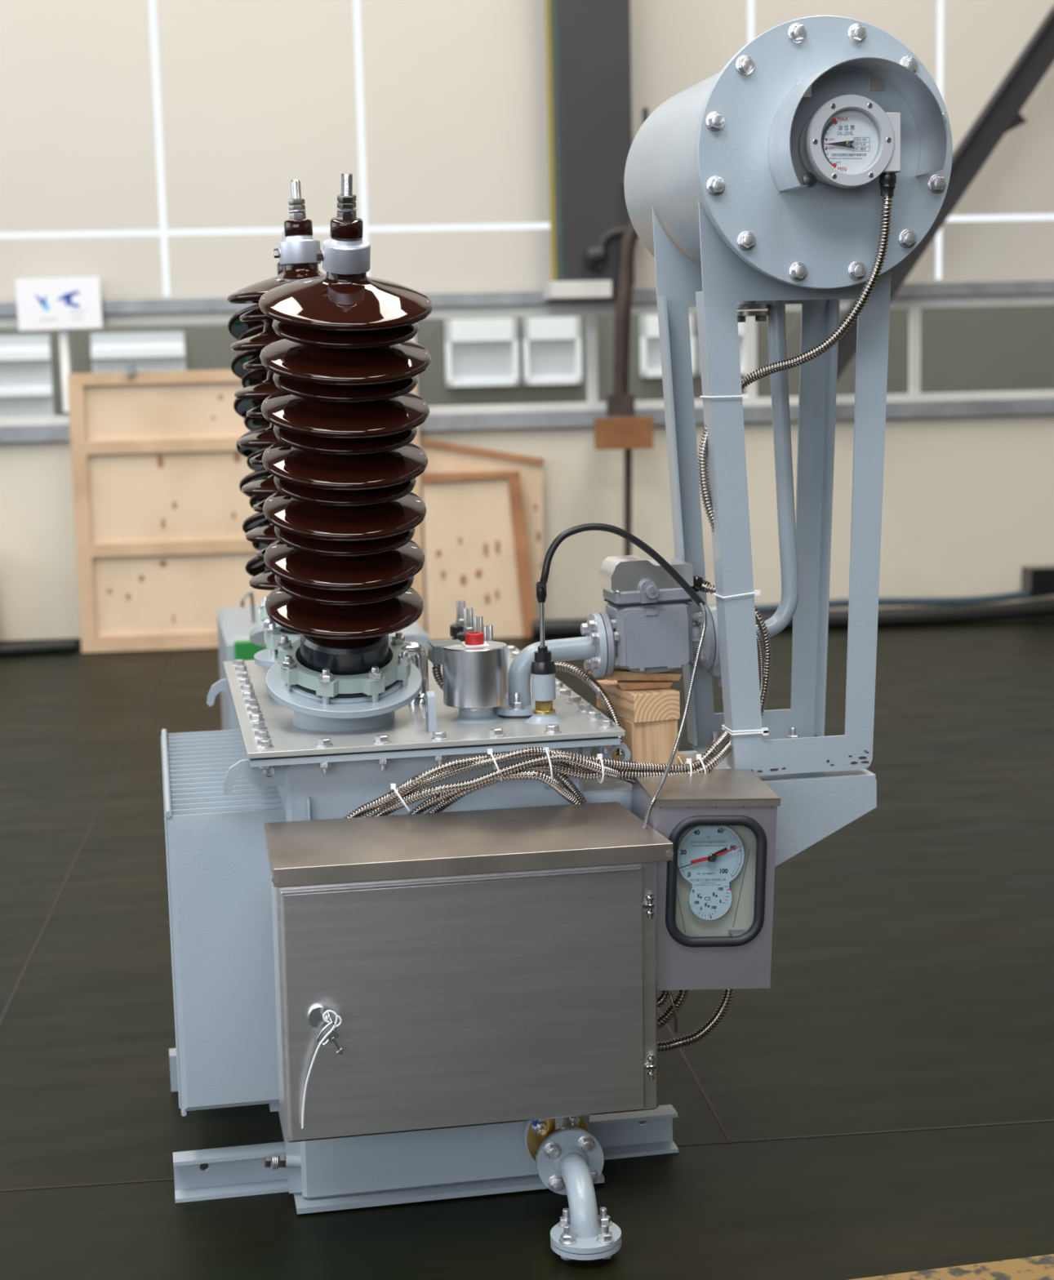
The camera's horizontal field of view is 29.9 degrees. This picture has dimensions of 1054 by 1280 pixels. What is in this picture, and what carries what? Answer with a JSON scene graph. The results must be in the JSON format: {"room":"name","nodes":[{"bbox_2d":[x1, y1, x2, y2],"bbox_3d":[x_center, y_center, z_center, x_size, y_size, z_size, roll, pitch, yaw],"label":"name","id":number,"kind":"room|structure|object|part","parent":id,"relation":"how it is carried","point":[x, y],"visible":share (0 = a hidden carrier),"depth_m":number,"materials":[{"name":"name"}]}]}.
{"room":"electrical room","nodes":[
{"label":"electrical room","id":0,"kind":"room"},
{"bbox_2d":[0,615,1053,1279],"bbox_3d":[0.167,0.771,4.766,30.000,0.050,23.000,-3,8,-11],"label":"floor","id":1,"kind":"structure","parent":0,"point":[912,986],"depth_m":4.14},
{"bbox_2d":[0,639,75,655],"bbox_3d":[-2.865,0.058,9.843,1.208,0.060,0.104,-3,8,-9],"label":"cable","id":2,"kind":"object","parent":1,"relation":"on","point":[61,646],"visible":1,"depth_m":9.89,"materials":[{"name":"black plastic"}]},
{"bbox_2d":[0,648,174,1026],"bbox_3d":[-1.417,0.514,6.676,0.010,0.011,6.800,-2,8,-6],"label":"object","id":3,"kind":"structure","parent":1,"relation":"on","point":[42,931],"depth_m":5.62,"materials":[{"name":"black"}]},
{"bbox_2d":[66,369,425,653],"bbox_3d":[-1.393,-0.659,9.907,1.720,1.386,0.101,-2,8,-6],"label":"panel","id":4,"kind":"object","parent":1,"relation":"on","point":[161,509],"visible":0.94,"depth_m":9.87,"materials":[{"name":"brown wood"}]},
{"bbox_2d":[125,363,135,374],"bbox_3d":[-1.956,-1.337,9.752,0.040,0.055,0.080,-2,8,-6],"label":"metal clip","id":5,"kind":"object","parent":4,"relation":"on","point":[130,367],"visible":1,"depth_m":9.71,"materials":[{"name":"silver metal"}]},
{"bbox_2d":[217,590,429,730],"bbox_3d":[-0.630,0.204,6.034,0.578,0.749,0.780,-3,8,-11],"label":"machine","id":6,"kind":"object","parent":1,"relation":"on","point":[234,624],"visible":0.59,"depth_m":5.75,"materials":[{"name":"grey"}]},
{"bbox_3d":[-0.828,0.324,5.647,0.035,0.631,0.030,-3,8,-11],"label":"post","id":7,"kind":"part","parent":6,"relation":"part of","materials":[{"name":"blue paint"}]},
{"bbox_3d":[-0.679,0.076,5.621,0.300,0.160,0.030,-3,8,-11],"label":"green panel","id":8,"kind":"part","parent":6,"relation":"part of","materials":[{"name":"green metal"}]},
{"bbox_3d":[-0.297,0.297,5.746,0.040,0.631,0.030,-3,8,-11],"label":"post","id":9,"kind":"part","parent":6,"relation":"part of","materials":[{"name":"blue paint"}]},
{"bbox_2d":[422,471,536,640],"bbox_3d":[-0.237,-0.429,10.009,0.564,0.846,0.079,-2,8,-2],"label":"panel","id":10,"kind":"object","parent":1,"relation":"on","point":[476,547],"visible":0.98,"depth_m":10.00,"materials":[{"name":"brown wood"}]},
{"bbox_2d":[422,438,544,610],"bbox_3d":[-0.210,-0.529,10.104,0.620,1.016,0.056,-2,8,-6],"label":"panel","id":11,"kind":"object","parent":1,"relation":"on","point":[442,457],"visible":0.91,"depth_m":10.07,"materials":[{"name":"brown wood"}]},
{"bbox_2d":[0,304,1053,417],"bbox_3d":[-1.663,-1.225,12.487,17.000,1.790,0.240,-2,8,-6],"label":"wall trunking","id":12,"kind":"object","parent":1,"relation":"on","point":[538,359],"visible":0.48,"depth_m":12.50,"materials":[{"name":"white"}]},
{"bbox_2d":[0,1119,1053,1191],"bbox_3d":[-1.125,0.974,3.425,15.000,0.011,0.007,-2,8,-6],"label":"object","id":13,"kind":"structure","parent":1,"relation":"on","point":[1051,1120],"depth_m":3.59,"materials":[{"name":"black"}]},
{"bbox_2d":[160,15,952,1260],"bbox_3d":[-0.035,-0.076,3.679,1.328,1.945,1.481,-3,8,-11],"label":"transformer","id":14,"kind":"object","parent":1,"relation":"on","point":[430,851],"visible":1,"depth_m":3.23,"materials":[{"name":"blue paint"}]},
{"bbox_3d":[-0.662,0.236,3.626,0.011,0.011,0.760,-3,8,-11],"label":"spacer rod","id":15,"kind":"part","parent":14,"relation":"part of","materials":[{"name":"blue paint"}]},
{"bbox_3d":[-0.650,0.748,3.700,0.009,0.009,0.760,-3,8,-11],"label":"spacer rod","id":16,"kind":"part","parent":14,"relation":"part of","materials":[{"name":"blue paint"}]},
{"bbox_2d":[271,1154,278,1169],"bbox_3d":[-0.427,0.884,3.346,0.009,0.025,0.025,-3,8,-11],"label":"washer","id":17,"kind":"object","parent":14,"relation":"in","point":[276,1162],"depth_m":3.34,"materials":[{"name":"metal"}]},
{"bbox_3d":[-0.378,-0.025,3.681,0.150,0.081,0.150,-4,9,-10],"label":"dark stem","id":18,"kind":"part","parent":14,"relation":"part of","materials":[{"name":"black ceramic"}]},
{"bbox_2d":[288,209,306,212],"bbox_3d":[-0.415,-0.775,3.569,0.031,0.002,0.031,-4,9,-10],"label":"washer","id":19,"kind":"object","parent":14,"relation":"in","point":[290,211],"depth_m":3.56,"materials":[{"name":"metal"}]},
{"bbox_2d":[301,1009,343,1128],"bbox_3d":[-0.315,0.659,3.032,0.070,0.190,0.017,-2,8,-8],"label":"cable tie","id":20,"kind":"object","parent":14,"relation":"hanging from","point":[331,1035],"visible":1,"depth_m":3.02,"materials":[{"name":"white plastic"}]},
{"bbox_3d":[-0.312,0.023,3.375,0.150,0.081,0.150,-2,25,-11],"label":"dark stem","id":21,"kind":"part","parent":14,"relation":"part of","materials":[{"name":"black ceramic"}]},
{"bbox_2d":[336,207,356,211],"bbox_3d":[-0.280,-0.669,3.063,0.031,0.002,0.031,-2,25,-11],"label":"washer","id":22,"kind":"object","parent":14,"relation":"in","point":[339,209],"depth_m":3.05,"materials":[{"name":"silver metal"}]},
{"bbox_3d":[-0.237,0.103,3.718,0.624,0.010,1.009,-3,8,-11],"label":"tank","id":23,"kind":"part","parent":14,"relation":"part of","materials":[{"name":"paint"}]},
{"bbox_3d":[-0.230,0.499,3.773,0.611,0.782,0.998,-3,8,-11],"label":"tank","id":24,"kind":"part","parent":14,"relation":"part of","materials":[{"name":"blue paint"}]},
{"bbox_3d":[-0.093,0.569,3.090,0.566,0.394,0.016,-3,8,-11],"label":"cabinet door","id":25,"kind":"part","parent":14,"relation":"part of","materials":[{"name":"silver metal"}]},
{"bbox_3d":[-0.097,0.320,3.135,0.624,0.050,0.213,-3,8,-11],"label":"cabinet lid","id":26,"kind":"part","parent":14,"relation":"part of","materials":[{"name":"silver metal"}]},
{"bbox_3d":[-0.091,-0.003,3.401,0.033,0.020,0.033,-3,8,-11],"label":"red knob","id":27,"kind":"part","parent":14,"relation":"part of","materials":[{"name":"red plastic"}]},
{"bbox_3d":[-0.089,0.008,3.400,0.042,0.002,0.045,-3,8,-11],"label":"knob plate","id":28,"kind":"part","parent":14,"relation":"part of","materials":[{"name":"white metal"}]},
{"bbox_3d":[0.035,0.783,3.266,0.056,0.036,0.009,-5,9,-22],"label":"blue lever","id":29,"kind":"part","parent":14,"relation":"part of","materials":[{"name":"blue"}]},
{"bbox_3d":[0.026,-0.031,3.365,0.008,0.087,0.008,-3,8,-11],"label":"sensor rod","id":30,"kind":"part","parent":14,"relation":"part of","materials":[{"name":"silver metal"}]},
{"bbox_2d":[591,752,694,770],"bbox_3d":[0.222,0.222,3.570,0.160,0.004,0.190,-4,9,-19],"label":"board","id":31,"kind":"object","parent":14,"relation":"on","point":[682,757],"visible":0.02,"depth_m":3.59,"materials":[{"name":"brown wood"}]},
{"bbox_2d":[608,715,678,771],"bbox_3d":[0.207,0.179,3.532,0.086,0.092,0.130,-4,9,-16],"label":"block","id":32,"kind":"object","parent":31,"relation":"on","point":[649,742],"visible":0.41,"depth_m":3.47,"materials":[{"name":"beige wood"}]},
{"bbox_2d":[596,680,679,723],"bbox_3d":[0.198,0.106,3.538,0.087,0.050,0.178,-4,9,-20],"label":"block","id":33,"kind":"object","parent":32,"relation":"on","point":[637,705],"visible":0.81,"depth_m":3.46,"materials":[{"name":"beige wood"}]},
{"bbox_2d":[617,680,672,689],"bbox_3d":[0.205,0.076,3.515,0.105,0.014,0.070,-3,8,-11],"label":"wood splinter","id":34,"kind":"object","parent":33,"relation":"on","point":[624,685],"visible":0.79,"depth_m":3.49,"materials":[{"name":"brown wood"}]},
{"bbox_2d":[587,666,681,680],"bbox_3d":[0.192,0.057,3.523,0.153,0.025,0.089,-3,8,-8],"label":"board","id":35,"kind":"object","parent":34,"relation":"on","point":[618,674],"visible":0.64,"depth_m":3.49,"materials":[{"name":"brown wood"}]},
{"bbox_3d":[0.211,-0.084,3.428,0.028,0.040,0.008,-4,9,-10],"label":"knob seat","id":36,"kind":"part","parent":14,"relation":"part of","materials":[{"name":"grey paint"}]},
{"bbox_3d":[0.217,-0.083,3.418,0.023,0.023,0.018,-4,9,-10],"label":"cross knob","id":37,"kind":"part","parent":14,"relation":"part of","materials":[{"name":"grey paint"}]},
{"bbox_2d":[624,608,688,671],"bbox_3d":[0.227,-0.001,3.440,0.112,0.105,0.009,-4,9,-10],"label":"shutter","id":38,"kind":"object","parent":14,"relation":"hanging from","point":[655,639],"depth_m":3.44,"materials":[{"name":"grey paint"}]},
{"bbox_3d":[0.290,0.243,3.260,0.209,0.028,0.204,-2,8,-7],"label":"box lid","id":39,"kind":"part","parent":14,"relation":"part of","materials":[{"name":"silver metal"}]},
{"bbox_2d":[680,826,742,918],"bbox_3d":[0.299,0.377,3.200,0.104,0.154,0.001,-2,8,-7],"label":"gauge","id":40,"kind":"object","parent":14,"relation":"attached to","point":[711,857],"depth_m":3.20,"materials":[{"name":"white"}]},
{"bbox_3d":[0.296,0.404,3.217,0.206,0.304,0.003,-2,8,-7],"label":"plate","id":41,"kind":"part","parent":14,"relation":"part of","materials":[{"name":"grey"}]},
{"bbox_3d":[0.364,0.083,3.526,0.048,0.045,0.048,-3,8,-11],"label":"valve stem","id":42,"kind":"part","parent":14,"relation":"part of","materials":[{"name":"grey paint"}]},
{"bbox_3d":[0.405,-0.289,3.584,0.340,0.982,0.049,-3,8,-11],"label":"conservator frame","id":43,"kind":"part","parent":14,"relation":"part of","materials":[{"name":"blue paint"}]},
{"bbox_3d":[0.381,-0.582,3.447,0.080,0.008,0.080,-3,8,-11],"label":"drain plate","id":44,"kind":"part","parent":14,"relation":"part of","materials":[{"name":"silver metal"}]},
{"bbox_3d":[0.381,-0.570,3.449,0.080,0.008,0.080,-3,8,-11],"label":"drain plate","id":45,"kind":"part","parent":14,"relation":"part of","materials":[{"name":"silver metal"}]},
{"bbox_3d":[0.456,-0.259,3.364,0.340,0.982,0.049,-3,8,-11],"label":"conservator frame","id":46,"kind":"part","parent":14,"relation":"part of","materials":[{"name":"blue paint"}]},
{"bbox_3d":[0.480,-0.783,3.179,0.429,0.429,0.016,-3,8,-11],"label":"plate","id":47,"kind":"part","parent":14,"relation":"part of","materials":[{"name":"blue paint"}]},
{"bbox_2d":[821,116,869,171],"bbox_3d":[0.501,-0.781,3.109,0.081,0.084,0.001,-3,8,-11],"label":"print","id":48,"kind":"object","parent":14,"relation":"attached to","point":[845,140],"depth_m":3.11,"materials":[{"name":"grey"}]},
{"bbox_2d":[768,57,946,191],"bbox_3d":[0.521,-0.813,3.119,0.258,0.194,0.108,-3,8,-11],"label":"hood","id":49,"kind":"object","parent":14,"relation":"attached to","point":[835,123],"depth_m":3.13,"materials":[{"name":"silver metal"}]},
{"bbox_2d":[657,1006,731,1141],"bbox_3d":[0.007,0.457,6.836,0.007,0.011,6.600,-2,8,-6],"label":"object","id":50,"kind":"structure","parent":1,"relation":"on","point":[659,1011],"depth_m":3.86,"materials":[{"name":"black"}]},
{"bbox_2d":[531,598,1053,637],"bbox_3d":[1.768,-0.155,10.191,3.508,0.166,0.186,-2,8,-6],"label":"pipe","id":51,"kind":"object","parent":1,"relation":"on","point":[1043,607],"visible":0.48,"depth_m":10.15,"materials":[{"name":"black plastic"}]},
{"bbox_2d":[715,590,1053,613],"bbox_3d":[2.004,-0.241,10.304,3.003,0.154,0.092,-2,8,-6],"label":"cable","id":52,"kind":"object","parent":1,"relation":"on","point":[958,601],"visible":0.55,"depth_m":10.29,"materials":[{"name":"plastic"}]},
{"bbox_2d":[1021,564,1053,594],"bbox_3d":[2.708,-0.318,10.365,0.180,0.130,0.150,-2,8,-6],"label":"box","id":53,"kind":"object","parent":52,"relation":"on","point":[1036,580],"visible":1,"depth_m":10.29,"materials":[{"name":"black plastic"}]},
{"bbox_2d":[770,636,1053,805],"bbox_3d":[1.545,0.399,6.982,0.008,0.011,6.300,-2,8,-6],"label":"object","id":54,"kind":"structure","parent":1,"relation":"on","point":[966,753],"depth_m":7.08,"materials":[{"name":"black"}]},
{"bbox_2d":[849,1253,1053,1279],"bbox_3d":[1.244,0.957,3.146,1.800,0.011,0.100,-3,8,-12],"label":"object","id":55,"kind":"structure","parent":1,"relation":"on","point":[1041,1267],"depth_m":3.06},
{"bbox_2d":[0,0,1053,640],"bbox_3d":[-3.476,-3.660,9.482,21.000,7.450,0.080,-2,8,-6],"label":"wall","id":56,"kind":"structure","parent":0,"point":[257,97],"depth_m":9.95,"materials":[{"name":"beige paint"}]},
{"bbox_2d":[15,275,102,411],"bbox_3d":[-2.300,-1.461,9.773,0.408,0.659,0.074,-2,8,-6],"label":"wall sign","id":57,"kind":"object","parent":56,"relation":"attached to","point":[62,304],"visible":1,"depth_m":9.71,"materials":[{"name":"white"}]},
{"bbox_2d":[39,318,57,319],"bbox_3d":[-2.353,-1.578,9.715,0.090,0.009,0.002,-2,8,-6],"label":"print","id":58,"kind":"object","parent":57,"relation":"attached to","point":[39,318],"depth_m":9.71,"materials":[{"name":"grey"}]},
{"bbox_2d":[70,311,84,313],"bbox_3d":[-2.215,-1.615,9.724,0.070,0.009,0.002,-2,8,-6],"label":"print","id":59,"kind":"object","parent":57,"relation":"on","point":[71,312],"depth_m":9.72,"materials":[{"name":"grey"}]},
{"bbox_2d":[0,311,410,426],"bbox_3d":[-1.983,-1.367,9.917,2.800,0.543,0.040,-2,8,-6],"label":"window","id":60,"kind":"structure","parent":56,"relation":"in","point":[205,317],"depth_m":9.89,"materials":[{"name":"paint"}]},
{"bbox_2d":[0,604,968,647],"bbox_3d":[-3.389,0.048,10.040,21.000,0.050,0.070,-2,8,-6],"label":"baseboard","id":61,"kind":"structure","parent":56,"relation":"attached to","point":[77,640],"depth_m":10.10,"materials":[{"name":"metal"}]},
{"bbox_2d":[410,302,593,414],"bbox_3d":[-0.128,-1.437,10.096,0.930,0.543,0.040,-2,8,-6],"label":"window frame","id":62,"kind":"structure","parent":56,"relation":"in","point":[584,308],"depth_m":10.09,"materials":[{"name":"paint"}]},
{"bbox_2d":[0,397,1053,442],"bbox_3d":[-3.406,-1.001,9.804,21.000,0.080,0.080,-2,8,-6],"label":"trim","id":63,"kind":"structure","parent":56,"relation":"attached to","point":[37,433],"depth_m":10.13,"materials":[{"name":"grey metal"}]},
{"bbox_2d":[0,280,1053,315],"bbox_3d":[-3.421,-1.611,9.721,21.000,0.065,0.070,-2,8,-6],"label":"trim","id":64,"kind":"structure","parent":56,"relation":"attached to","point":[501,298],"depth_m":10.01,"materials":[{"name":"grey metal"}]},
{"bbox_2d":[542,280,611,299],"bbox_3d":[0.249,-1.747,9.862,0.300,0.080,0.350,-2,8,-6],"label":"bracket","id":65,"kind":"object","parent":56,"relation":"attached to","point":[590,289],"visible":1,"depth_m":9.69,"materials":[{"name":"paint"}]},
{"bbox_2d":[544,0,634,287],"bbox_3d":[0.258,-4.607,9.454,0.385,5.745,0.260,-2,8,-6],"label":"steel column","id":66,"kind":"structure","parent":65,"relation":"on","point":[588,42],"depth_m":9.64,"materials":[{"name":"grey"}]},
{"bbox_2d":[582,220,638,555],"bbox_3d":[0.462,-1.194,9.794,0.353,1.895,0.156,-3,8,-11],"label":"rusty pipe","id":67,"kind":"object","parent":66,"relation":"attached to","point":[620,403],"visible":0.87,"depth_m":9.70,"materials":[{"name":"metal"}]},
{"bbox_3d":[0.410,-1.920,9.656,0.178,0.210,0.042,-2,8,-6],"label":"pipe arm","id":68,"kind":"part","parent":67,"relation":"part of","materials":[{"name":"metal"}]},
{"bbox_2d":[594,416,653,449],"bbox_3d":[0.478,-1.022,9.760,0.280,0.153,0.100,-2,8,-6],"label":"box","id":69,"kind":"object","parent":67,"relation":"attached to","point":[615,433],"visible":1,"depth_m":9.71,"materials":[{"name":"brown cardboard"}]},
{"bbox_2d":[622,107,648,184],"bbox_3d":[0.579,-2.408,9.625,0.240,0.360,0.240,-3,8,-11],"label":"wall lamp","id":70,"kind":"object","parent":66,"relation":"attached to","point":[645,110],"visible":0.05,"depth_m":9.59,"materials":[{"name":"grey"}]},
{"bbox_3d":[0.578,-2.453,9.618,0.028,0.270,0.028,0,8,12],"label":"lamp stem","id":71,"kind":"part","parent":70,"relation":"part of","materials":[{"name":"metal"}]},
{"bbox_2d":[591,302,752,409],"bbox_3d":[0.747,-1.470,10.181,0.830,0.543,0.040,-2,8,-6],"label":"window","id":72,"kind":"structure","parent":56,"relation":"in","point":[637,308],"depth_m":10.15,"materials":[{"name":"paint"}]},
{"bbox_2d":[751,296,915,405],"bbox_3d":[1.593,-1.502,10.262,0.870,0.543,0.040,-2,8,-6],"label":"window","id":73,"kind":"structure","parent":56,"relation":"in","point":[897,302],"depth_m":10.26,"materials":[{"name":"paint"}]},
{"bbox_2d":[836,4,1053,380],"bbox_3d":[2.422,-2.741,9.664,2.114,2.881,0.100,-2,8,-6],"label":"brace","id":74,"kind":"object","parent":56,"relation":"attached to","point":[1001,114],"visible":0.6,"depth_m":9.67,"materials":[{"name":"metal"}]},
{"bbox_2d":[915,293,1053,401],"bbox_3d":[3.134,-1.561,10.411,2.230,0.543,0.040,-2,8,-6],"label":"window frame","id":75,"kind":"structure","parent":56,"relation":"in","point":[1040,299],"depth_m":10.31,"materials":[{"name":"paint"}]}
]}

